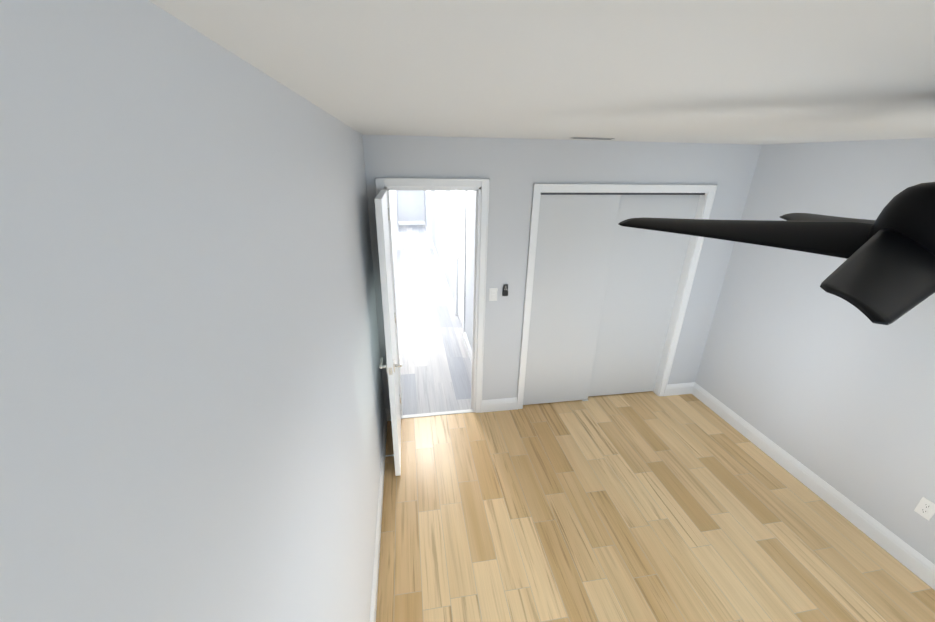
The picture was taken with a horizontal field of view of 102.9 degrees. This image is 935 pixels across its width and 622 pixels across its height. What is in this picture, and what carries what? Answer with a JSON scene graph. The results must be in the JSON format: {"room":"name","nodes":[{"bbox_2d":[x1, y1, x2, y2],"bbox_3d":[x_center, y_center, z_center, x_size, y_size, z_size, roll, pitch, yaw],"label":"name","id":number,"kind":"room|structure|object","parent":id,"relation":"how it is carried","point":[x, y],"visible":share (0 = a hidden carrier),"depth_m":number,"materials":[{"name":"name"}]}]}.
{"room":"empty bedroom","nodes":[
{"label":"empty bedroom","id":0,"kind":"room"},
{"bbox_2d":[0,0,397,621],"bbox_3d":[-1.364,-1.380,6.205,0.120,2.440,16.340,-3,22,-9],"label":"wall","id":1,"kind":"structure","parent":0,"point":[192,408],"depth_m":0.43,"materials":[{"name":"paint"}]},
{"bbox_2d":[370,408,389,621],"bbox_3d":[-0.388,1.822,1.389,0.030,0.132,4.600,-3,22,-9],"label":"baseboard","id":2,"kind":"structure","parent":1,"relation":"attached to","point":[373,609],"depth_m":2.38,"materials":[{"name":"paint"}]},
{"bbox_2d":[389,190,394,281],"bbox_3d":[-1.355,-1.381,6.589,0.016,2.155,0.920,-3,22,-9],"label":"door frame","id":3,"kind":"structure","parent":1,"relation":"attached to","point":[389,190],"depth_m":6.98,"materials":[{"name":"paint"}]},
{"bbox_2d":[395,221,398,279],"bbox_3d":[-2.022,-1.957,10.699,0.016,0.132,7.240,-3,22,-9],"label":"baseboard","id":4,"kind":"structure","parent":1,"relation":"attached to","point":[398,221],"depth_m":9.39,"materials":[{"name":"paint"}]},
{"bbox_2d":[396,190,424,220],"bbox_3d":[-2.107,-4.417,13.709,1.000,2.440,0.120,-3,22,-9],"label":"wall","id":5,"kind":"structure","parent":0,"point":[410,205],"depth_m":13.85,"materials":[{"name":"paint"}]},
{"bbox_2d":[399,221,423,224],"bbox_3d":[-2.118,-3.321,14.078,0.930,0.132,0.016,-3,22,-9],"label":"baseboard","id":6,"kind":"structure","parent":5,"relation":"attached to","point":[400,222],"depth_m":14.07,"materials":[{"name":"paint"}]},
{"bbox_2d":[424,191,475,348],"bbox_3d":[-0.645,-2.330,8.591,0.120,2.440,11.500,-3,22,-9],"label":"wall","id":7,"kind":"structure","parent":0,"point":[439,207],"depth_m":6.12,"materials":[{"name":"paint"}]},
{"bbox_2d":[424,221,454,312],"bbox_3d":[-0.911,-1.678,10.050,0.016,0.132,8.990,-3,22,-9],"label":"baseboard","id":8,"kind":"structure","parent":7,"relation":"attached to","point":[442,273],"depth_m":7.79,"materials":[{"name":"paint"}]},
{"bbox_2d":[455,191,464,327],"bbox_3d":[-0.085,-0.754,5.152,0.096,2.080,0.794,-3,22,-9],"label":"hall door","id":9,"kind":"structure","parent":7,"relation":"in","point":[461,196],"depth_m":5.25,"materials":[{"name":"paint"}]},
{"bbox_2d":[455,191,466,338],"bbox_3d":[-0.104,-0.777,5.140,0.016,2.155,0.920,-3,22,-9],"label":"door frame","id":10,"kind":"structure","parent":7,"relation":"attached to","point":[455,252],"depth_m":5.02,"materials":[{"name":"paint"}]},
{"bbox_2d":[464,331,471,362],"bbox_3d":[0.072,0.605,4.425,0.016,0.132,1.470,-3,22,-9],"label":"baseboard","id":11,"kind":"structure","parent":7,"relation":"attached to","point":[468,346],"depth_m":4.75,"materials":[{"name":"paint"}]},
{"bbox_2d":[149,0,934,144],"bbox_3d":[0.307,-2.635,5.988,3.470,0.100,16.340,-3,22,-9],"label":"ceiling","id":12,"kind":"structure","parent":0,"point":[760,72],"depth_m":0.65,"materials":[{"name":"paint"}]},
{"bbox_2d":[571,137,614,139],"bbox_3d":[0.861,-1.190,2.571,0.300,0.010,0.060,-3,22,-9],"label":"ceiling vent","id":13,"kind":"object","parent":12,"relation":"in","point":[592,138],"visible":1,"depth_m":2.55,"materials":[{"name":"grey metal"}]},
{"bbox_2d":[618,182,934,324],"bbox_3d":[1.183,-0.264,0.862,1.365,0.440,1.378,-3,22,-9],"label":"fan","id":14,"kind":"object","parent":12,"relation":"hanging from","point":[883,273],"visible":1,"depth_m":0.87,"materials":[{"name":"black plastic"}]},
{"bbox_2d":[362,135,761,407],"bbox_3d":[0.831,-0.199,3.362,3.230,2.440,0.120,-3,22,-9],"label":"wall","id":15,"kind":"structure","parent":0,"point":[513,170],"depth_m":3.03,"materials":[{"name":"paint"}]},
{"bbox_2d":[374,190,401,475],"bbox_3d":[-0.576,0.191,2.806,0.152,2.055,0.707,-3,22,-9],"label":"entry door","id":16,"kind":"structure","parent":15,"relation":"in","point":[391,366],"depth_m":2.54,"materials":[{"name":"paint"}]},
{"bbox_2d":[375,178,489,414],"bbox_3d":[-0.279,-0.015,3.243,0.851,2.155,0.162,-3,22,-9],"label":"door frame","id":17,"kind":"structure","parent":15,"relation":"attached to","point":[480,187],"depth_m":3.02,"materials":[{"name":"paint"}]},
{"bbox_2d":[489,288,497,300],"bbox_3d":[0.222,-0.141,3.207,0.072,0.116,0.012,-3,22,-9],"label":"dimmer switch","id":18,"kind":"object","parent":15,"relation":"attached to","point":[492,294],"visible":1,"depth_m":3.20,"materials":[{"name":"white plastic"}]},
{"bbox_2d":[482,397,516,412],"bbox_3d":[0.313,0.921,3.651,0.357,0.132,0.016,-3,22,-9],"label":"baseboard","id":19,"kind":"structure","parent":15,"relation":"attached to","point":[492,405],"depth_m":3.64,"materials":[{"name":"paint"}]},
{"bbox_2d":[502,284,507,295],"bbox_3d":[0.326,-0.179,3.204,0.048,0.102,0.022,-3,22,-9],"label":"switch","id":20,"kind":"object","parent":15,"relation":"attached to","point":[505,290],"visible":1,"depth_m":3.20,"materials":[{"name":"black plastic"}]},
{"bbox_2d":[523,195,620,404],"bbox_3d":[0.906,-0.023,3.428,0.707,2.042,0.034,-3,22,-9],"label":"closet door","id":21,"kind":"structure","parent":15,"relation":"in","point":[575,238],"depth_m":3.35,"materials":[{"name":"paint"}]},
{"bbox_2d":[517,184,716,409],"bbox_3d":[1.290,-0.069,3.483,1.615,2.122,0.141,-3,22,-9],"label":"trim","id":22,"kind":"structure","parent":15,"relation":"attached to","point":[703,211],"depth_m":3.29,"materials":[{"name":"paint"}]},
{"bbox_2d":[541,193,704,400],"bbox_3d":[1.286,-0.044,3.510,1.483,2.056,0.094,-3,22,-9],"label":"trim","id":23,"kind":"structure","parent":15,"relation":"attached to","point":[622,194],"depth_m":3.09,"materials":[{"name":"grey"}]},
{"bbox_2d":[588,195,699,396],"bbox_3d":[1.610,-0.073,3.580,0.823,2.042,0.034,-3,22,-9],"label":"closet door","id":24,"kind":"structure","parent":15,"relation":"in","point":[644,274],"depth_m":3.54,"materials":[{"name":"paint"}]},
{"bbox_2d":[663,382,693,395],"bbox_3d":[2.233,0.830,3.950,0.335,0.132,0.016,-3,22,-9],"label":"baseboard","id":25,"kind":"structure","parent":15,"relation":"attached to","point":[682,388],"depth_m":3.95,"materials":[{"name":"paint"}]},
{"bbox_2d":[376,225,934,621],"bbox_3d":[0.271,-0.280,6.937,3.470,0.100,16.340,-3,22,-9],"label":"floor","id":26,"kind":"structure","parent":0,"point":[649,506],"depth_m":2.58,"materials":[{"name":"brown wood"}]},
{"bbox_2d":[401,409,472,418],"bbox_3d":[-0.282,1.042,3.630,1.240,0.106,0.045,-3,22,-9],"label":"threshold","id":27,"kind":"object","parent":26,"relation":"on","point":[437,413],"visible":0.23,"depth_m":3.61,"materials":[{"name":"white wood"}]},
{"bbox_2d":[695,138,934,563],"bbox_3d":[2.807,0.473,1.771,0.120,2.440,5.520,-3,22,-9],"label":"wall","id":28,"kind":"structure","parent":0,"point":[803,367],"depth_m":2.65,"materials":[{"name":"paint"}]},
{"bbox_2d":[693,382,934,589],"bbox_3d":[2.777,1.673,1.881,0.016,0.132,4.600,-3,22,-9],"label":"baseboard","id":29,"kind":"structure","parent":28,"relation":"attached to","point":[915,562],"depth_m":2.69,"materials":[{"name":"paint"}]},
{"bbox_2d":[914,497,934,520],"bbox_3d":[2.707,1.167,2.200,0.009,0.116,0.072,-3,22,-9],"label":"duplex electrical outlet","id":30,"kind":"object","parent":28,"relation":"attached to","point":[925,508],"visible":1,"depth_m":2.20,"materials":[{"name":"white plastic"}]}
]}

